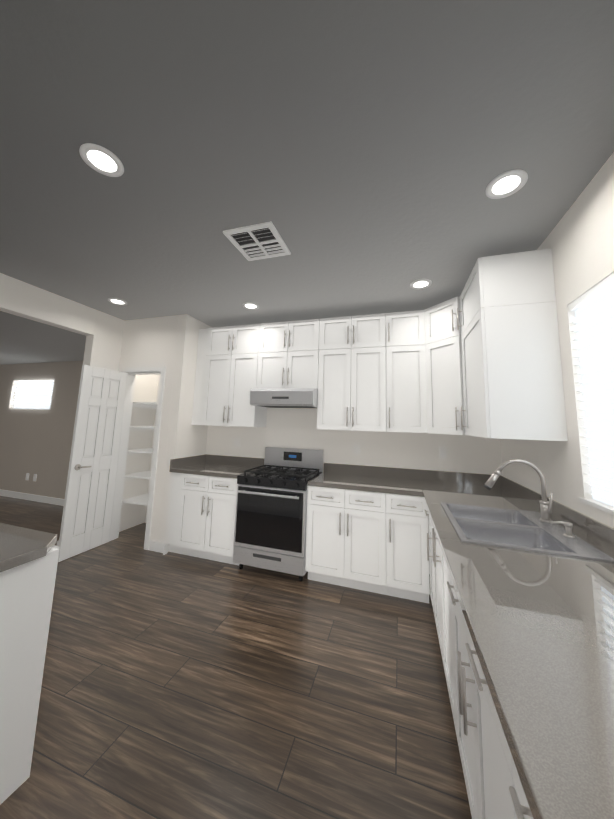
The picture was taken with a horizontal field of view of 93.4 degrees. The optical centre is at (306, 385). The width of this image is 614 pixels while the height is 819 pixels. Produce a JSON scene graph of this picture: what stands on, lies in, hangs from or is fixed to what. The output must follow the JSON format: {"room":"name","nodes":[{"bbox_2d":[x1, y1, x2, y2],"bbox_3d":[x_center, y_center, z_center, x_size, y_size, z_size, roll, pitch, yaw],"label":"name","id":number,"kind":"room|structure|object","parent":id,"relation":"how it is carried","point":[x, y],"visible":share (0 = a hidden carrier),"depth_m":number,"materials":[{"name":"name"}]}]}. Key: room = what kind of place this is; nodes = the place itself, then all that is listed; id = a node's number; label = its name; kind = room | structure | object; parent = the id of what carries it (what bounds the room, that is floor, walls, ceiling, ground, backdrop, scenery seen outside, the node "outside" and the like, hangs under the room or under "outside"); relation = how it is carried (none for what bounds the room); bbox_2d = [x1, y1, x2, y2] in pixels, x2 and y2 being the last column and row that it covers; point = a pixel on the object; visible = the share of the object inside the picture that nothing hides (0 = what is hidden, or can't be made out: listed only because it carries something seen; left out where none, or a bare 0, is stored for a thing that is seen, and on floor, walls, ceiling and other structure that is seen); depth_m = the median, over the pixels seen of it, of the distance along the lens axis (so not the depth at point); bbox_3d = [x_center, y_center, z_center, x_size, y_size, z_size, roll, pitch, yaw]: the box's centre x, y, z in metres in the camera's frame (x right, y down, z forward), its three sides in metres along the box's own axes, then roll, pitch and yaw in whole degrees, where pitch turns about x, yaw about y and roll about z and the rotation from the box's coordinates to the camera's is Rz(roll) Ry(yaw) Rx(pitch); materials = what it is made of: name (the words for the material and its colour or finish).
{"room":"kitchen","nodes":[
{"label":"kitchen","id":0,"kind":"room"},
{"bbox_2d":[0,361,82,498],"bbox_3d":[-4.561,0.777,5.181,4.679,2.440,0.120,-1,-8,18],"label":"wall","id":1,"kind":"structure","parent":0,"point":[38,442],"depth_m":5.18,"materials":[{"name":"beige paint"}]},
{"bbox_2d":[11,380,53,408],"bbox_3d":[-5.127,0.163,5.434,1.140,0.530,0.064,-1,-8,18],"label":"window","id":2,"kind":"structure","parent":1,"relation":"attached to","point":[36,394],"depth_m":5.45,"materials":[{"name":"white glass"}]},
{"bbox_2d":[0,489,64,505],"bbox_3d":[-4.600,1.928,4.962,4.650,0.100,0.014,-1,-8,18],"label":"baseboard","id":3,"kind":"structure","parent":1,"relation":"attached to","point":[57,501],"depth_m":5.00,"materials":[{"name":"white wood"}]},
{"bbox_2d":[0,311,85,364],"bbox_3d":[-5.827,-1.161,1.577,4.879,0.400,9.500,-1,-8,18],"label":"ceiling","id":4,"kind":"structure","parent":0,"point":[23,340],"depth_m":3.92,"materials":[{"name":"paint"}]},
{"bbox_2d":[0,273,157,531],"bbox_3d":[-3.586,0.025,0.329,0.120,2.740,8.399,-1,-8,18],"label":"wall","id":5,"kind":"structure","parent":0,"point":[102,332],"depth_m":3.55,"materials":[{"name":"beige paint"}]},
{"bbox_2d":[122,402,157,505],"bbox_3d":[-1.927,1.070,3.878,0.876,1.680,0.420,-1,-8,18],"label":"pantry shelving","id":6,"kind":"object","parent":5,"relation":"attached to","point":[142,499],"visible":0.25,"depth_m":3.86,"materials":[{"name":"white wood"}]},
{"bbox_2d":[119,315,178,541],"bbox_3d":[-2.026,0.495,3.589,0.879,2.740,0.120,-1,-8,18],"label":"wall","id":7,"kind":"structure","parent":0,"point":[148,342],"depth_m":3.59,"materials":[{"name":"beige paint"}]},
{"bbox_2d":[58,365,127,561],"bbox_3d":[-2.401,0.803,3.299,0.157,2.020,0.546,-1,-8,17],"label":"door leaf","id":8,"kind":"structure","parent":7,"relation":"in","point":[88,501],"depth_m":3.25,"materials":[{"name":"white paint"}]},
{"bbox_2d":[109,366,165,549],"bbox_3d":[-2.056,0.810,3.546,0.684,2.102,0.136,-1,-8,18],"label":"door frame","id":9,"kind":"structure","parent":7,"relation":"attached to","point":[132,372],"depth_m":3.56,"materials":[{"name":"white wood"}]},
{"bbox_2d":[144,375,159,522],"bbox_3d":[-1.888,0.581,4.221,0.999,2.740,0.120,-1,-8,18],"label":"wall","id":10,"kind":"structure","parent":0,"point":[148,488],"depth_m":4.24,"materials":[{"name":"beige paint"}]},
{"bbox_2d":[158,314,211,551],"bbox_3d":[-1.451,0.532,3.745,0.120,2.740,0.770,-1,-8,18],"label":"wall","id":11,"kind":"structure","parent":0,"point":[186,438],"depth_m":3.50,"materials":[{"name":"beige paint"}]},
{"bbox_2d":[0,496,471,818],"bbox_3d":[-3.656,1.466,0.495,9.815,0.080,9.650,-1,-8,18],"label":"floor","id":12,"kind":"structure","parent":0,"point":[177,686],"depth_m":1.54,"materials":[{"name":"brown wood"}]},
{"bbox_2d":[0,545,58,804],"bbox_3d":[-2.060,1.014,0.343,1.260,0.872,2.403,-1,-8,18],"label":"base cabinet","id":13,"kind":"object","parent":12,"relation":"on","point":[26,594],"visible":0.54,"depth_m":1.16,"materials":[{"name":"white paint"}]},
{"bbox_2d":[0,523,56,571],"bbox_3d":[-2.055,0.556,0.375,1.320,0.039,2.405,-1,-8,18],"label":"countertop","id":14,"kind":"structure","parent":13,"relation":"on","point":[20,546],"depth_m":1.23,"materials":[{"name":"grey stone"}]},
{"bbox_2d":[165,472,181,553],"bbox_3d":[-1.458,1.407,3.228,0.156,0.872,0.090,-1,-8,18],"label":"cabinet filler","id":15,"kind":"object","parent":12,"relation":"on","point":[173,509],"visible":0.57,"depth_m":3.20,"materials":[{"name":"white paint"}]},
{"bbox_2d":[176,473,239,564],"bbox_3d":[-0.970,1.432,3.309,0.720,0.872,0.658,-1,-8,18],"label":"base cabinet","id":16,"kind":"object","parent":12,"relation":"on","point":[206,518],"visible":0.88,"depth_m":3.04,"materials":[{"name":"white paint"}]},
{"bbox_2d":[169,454,263,478],"bbox_3d":[-1.028,0.930,3.414,0.874,0.140,0.633,-1,-8,18],"label":"countertop","id":17,"kind":"structure","parent":16,"relation":"on","point":[206,464],"depth_m":3.48,"materials":[{"name":"grey stone"}]},
{"bbox_2d":[233,446,323,580],"bbox_3d":[-0.281,1.275,3.075,0.732,1.163,0.715,-1,-8,18],"label":"steel gas range","id":18,"kind":"object","parent":12,"relation":"on","point":[270,517],"visible":1,"depth_m":2.80,"materials":[{"name":"silver metal"}]},
{"bbox_2d":[305,486,386,594],"bbox_3d":[0.422,1.416,2.869,0.720,0.872,0.658,-1,-8,18],"label":"base cabinet","id":19,"kind":"object","parent":12,"relation":"on","point":[345,537],"visible":0.94,"depth_m":2.60,"materials":[{"name":"white paint"}]},
{"bbox_2d":[386,493,429,602],"bbox_3d":[0.929,1.411,2.709,0.341,0.872,0.658,-1,-8,18],"label":"base cabinet","id":20,"kind":"object","parent":12,"relation":"on","point":[407,569],"visible":0.94,"depth_m":2.45,"materials":[{"name":"white paint"}]},
{"bbox_2d":[308,463,420,496],"bbox_3d":[0.586,0.912,2.901,1.018,0.140,0.638,-1,-8,18],"label":"countertop","id":21,"kind":"structure","parent":20,"relation":"on","point":[402,481],"depth_m":2.95,"materials":[{"name":"grey stone"}]},
{"bbox_2d":[424,510,434,616],"bbox_3d":[1.285,1.345,2.122,0.764,0.872,0.298,-1,-8,18],"label":"base cabinet","id":22,"kind":"object","parent":12,"relation":"on","point":[429,544],"visible":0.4,"depth_m":2.25,"materials":[{"name":"white paint"}]},
{"bbox_2d":[429,470,512,485],"bbox_3d":[1.443,0.902,2.630,0.540,0.140,0.638,-1,-8,18],"label":"countertop","id":23,"kind":"structure","parent":22,"relation":"on","point":[457,476],"depth_m":2.90,"materials":[{"name":"grey stone"}]},
{"bbox_2d":[432,527,456,734],"bbox_3d":[1.117,1.271,1.593,0.764,0.872,0.818,-1,-8,18],"label":"base cabinet","id":24,"kind":"object","parent":12,"relation":"on","point":[443,611],"visible":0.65,"depth_m":1.62,"materials":[{"name":"white paint"}]},
{"bbox_2d":[417,469,613,818],"bbox_3d":[0.827,0.634,0.704,0.771,0.140,4.718,-1,-8,18],"label":"countertop","id":25,"kind":"structure","parent":24,"relation":"on","point":[540,627],"depth_m":0.75,"materials":[{"name":"grey stone"}]},
{"bbox_2d":[484,459,552,522],"bbox_3d":[1.280,0.626,1.760,0.348,0.357,0.118,-1,-8,18],"label":"pull-down faucet","id":26,"kind":"object","parent":25,"relation":"on","point":[546,508],"visible":0.96,"depth_m":1.75,"materials":[{"name":"silver metal"}]},
{"bbox_2d":[441,502,613,562],"bbox_3d":[1.136,0.888,1.646,0.590,0.199,0.750,-1,-8,18],"label":"double-bowl sink","id":27,"kind":"object","parent":25,"relation":"in","point":[524,530],"visible":0.44,"depth_m":1.63,"materials":[{"name":"grey metal"}]},
{"bbox_2d":[550,521,575,537],"bbox_3d":[1.321,0.737,1.497,0.100,0.072,0.048,-1,-8,18],"label":"soap dispenser","id":28,"kind":"object","parent":27,"relation":"on","point":[568,528],"visible":0.96,"depth_m":1.48,"materials":[{"name":"silver metal"}]},
{"bbox_2d":[446,581,514,818],"bbox_3d":[0.880,1.167,0.847,0.764,0.872,0.758,-1,-8,18],"label":"base cabinet","id":29,"kind":"object","parent":12,"relation":"on","point":[486,757],"visible":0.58,"depth_m":0.91,"materials":[{"name":"white paint"}]},
{"bbox_2d":[508,757,532,818],"bbox_3d":[0.651,1.067,0.129,0.764,0.872,0.758,-1,-8,18],"label":"base cabinet","id":30,"kind":"object","parent":12,"relation":"on","point":[520,802],"visible":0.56,"depth_m":0.55,"materials":[{"name":"white paint"}]},
{"bbox_2d":[0,0,613,327],"bbox_3d":[-1.215,-1.362,0.140,4.785,0.100,9.500,-1,-8,18],"label":"ceiling","id":31,"kind":"structure","parent":0,"point":[360,155],"depth_m":1.33,"materials":[{"name":"paint"}]},
{"bbox_2d":[79,143,123,176],"bbox_3d":[-1.029,-1.131,1.456,0.184,0.006,0.184,-1,-8,18],"label":"recessed light","id":32,"kind":"object","parent":31,"relation":"in","point":[101,160],"visible":1,"depth_m":1.45,"materials":[{"name":"white plastic"}]},
{"bbox_2d":[108,298,126,304],"bbox_3d":[-2.099,-0.935,3.208,0.184,0.006,0.184,-1,-8,18],"label":"recessed light","id":33,"kind":"object","parent":31,"relation":"in","point":[117,301],"visible":0.98,"depth_m":3.20,"materials":[{"name":"white plastic"}]},
{"bbox_2d":[242,302,258,309],"bbox_3d":[-0.626,-0.890,3.221,0.184,0.006,0.184,-1,-8,18],"label":"recessed light","id":34,"kind":"object","parent":31,"relation":"in","point":[250,305],"visible":1,"depth_m":3.21,"materials":[{"name":"white plastic"}]},
{"bbox_2d":[223,221,290,260],"bbox_3d":[-0.347,-1.027,2.083,0.360,0.012,0.360,-1,-8,18],"label":"ceiling vent","id":35,"kind":"object","parent":31,"relation":"in","point":[258,241],"visible":0.98,"depth_m":2.06,"materials":[{"name":"grey"}]},
{"bbox_2d":[410,279,431,288],"bbox_3d":[1.028,-0.919,2.615,0.184,0.006,0.184,-1,-8,18],"label":"recessed light","id":36,"kind":"object","parent":31,"relation":"in","point":[421,283],"visible":1,"depth_m":2.61,"materials":[{"name":"white plastic"}]},
{"bbox_2d":[486,169,527,198],"bbox_3d":[1.050,-1.060,1.527,0.184,0.006,0.184,-1,-8,18],"label":"recessed light","id":37,"kind":"object","parent":31,"relation":"in","point":[506,184],"visible":1,"depth_m":1.52,"materials":[{"name":"white plastic"}]},
{"bbox_2d":[206,408,501,573],"bbox_3d":[0.365,0.545,3.426,3.535,2.740,0.120,-1,-8,18],"label":"wall","id":38,"kind":"structure","parent":0,"point":[291,427],"depth_m":3.27,"materials":[{"name":"beige paint"}]},
{"bbox_2d":[201,324,266,426],"bbox_3d":[-0.886,-0.116,3.634,0.718,1.230,0.363,-1,-8,18],"label":"upper cabinet","id":39,"kind":"object","parent":38,"relation":"attached to","point":[230,383],"visible":0.88,"depth_m":3.50,"materials":[{"name":"white paint"}]},
{"bbox_2d":[192,328,208,424],"bbox_3d":[-1.339,-0.126,3.659,0.156,1.230,0.020,-1,-8,18],"label":"cabinet filler","id":40,"kind":"object","parent":39,"relation":"attached to","point":[199,379],"visible":0.71,"depth_m":3.65,"materials":[{"name":"white paint"}]},
{"bbox_2d":[256,319,319,388],"bbox_3d":[-0.183,-0.340,3.441,0.740,0.795,0.363,-1,-8,18],"label":"upper cabinet","id":41,"kind":"object","parent":38,"relation":"attached to","point":[288,354],"visible":0.96,"depth_m":3.30,"materials":[{"name":"white paint"}]},
{"bbox_2d":[249,388,317,407],"bbox_3d":[-0.211,0.146,3.334,0.734,0.192,0.498,-1,-8,18],"label":"under-cabinet range hood","id":42,"kind":"object","parent":41,"relation":"attached to","point":[287,398],"visible":0.9,"depth_m":3.11,"materials":[{"name":"silver metal"}]},
{"bbox_2d":[317,313,386,431],"bbox_3d":[0.507,-0.132,3.193,0.716,1.230,0.363,-1,-8,18],"label":"upper cabinet","id":43,"kind":"object","parent":38,"relation":"attached to","point":[352,376],"visible":1,"depth_m":3.06,"materials":[{"name":"white paint"}]},
{"bbox_2d":[386,310,426,432],"bbox_3d":[1.030,-0.138,3.028,0.378,1.230,0.363,-1,-8,18],"label":"upper cabinet","id":44,"kind":"object","parent":38,"relation":"attached to","point":[406,402],"visible":1,"depth_m":2.89,"materials":[{"name":"white paint"}]},
{"bbox_2d":[425,296,465,434],"bbox_3d":[1.510,-0.157,2.770,0.698,1.230,0.612,-1,-8,18],"label":"upper cabinet","id":45,"kind":"object","parent":38,"relation":"attached to","point":[444,372],"visible":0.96,"depth_m":2.65,"materials":[{"name":"white paint"}]},
{"bbox_2d":[500,152,613,527],"bbox_3d":[0.726,-0.029,-1.076,0.120,2.740,8.320,-1,-8,18],"label":"wall","id":46,"kind":"structure","parent":0,"point":[579,240],"depth_m":1.67,"materials":[{"name":"beige paint"}]},
{"bbox_2d":[457,248,567,440],"bbox_3d":[1.440,-0.239,2.158,0.457,1.230,0.624,-1,-8,18],"label":"upper cabinet","id":47,"kind":"object","parent":46,"relation":"attached to","point":[513,378],"visible":0.98,"depth_m":1.87,"materials":[{"name":"white paint"}]},
{"bbox_2d":[568,273,613,506],"bbox_3d":[1.391,-0.015,1.061,0.092,1.100,1.200,-1,-8,18],"label":"blinds","id":48,"kind":"object","parent":46,"relation":"attached to","point":[593,308],"visible":1,"depth_m":1.50,"materials":[{"name":"white plastic"}]},
{"bbox_2d":[579,497,613,514],"bbox_3d":[1.368,0.542,0.990,0.110,0.021,1.260,-1,-8,18],"label":"window sill","id":49,"kind":"structure","parent":46,"relation":"attached to","point":[598,506],"depth_m":1.45,"materials":[{"name":"white paint"}]}
]}

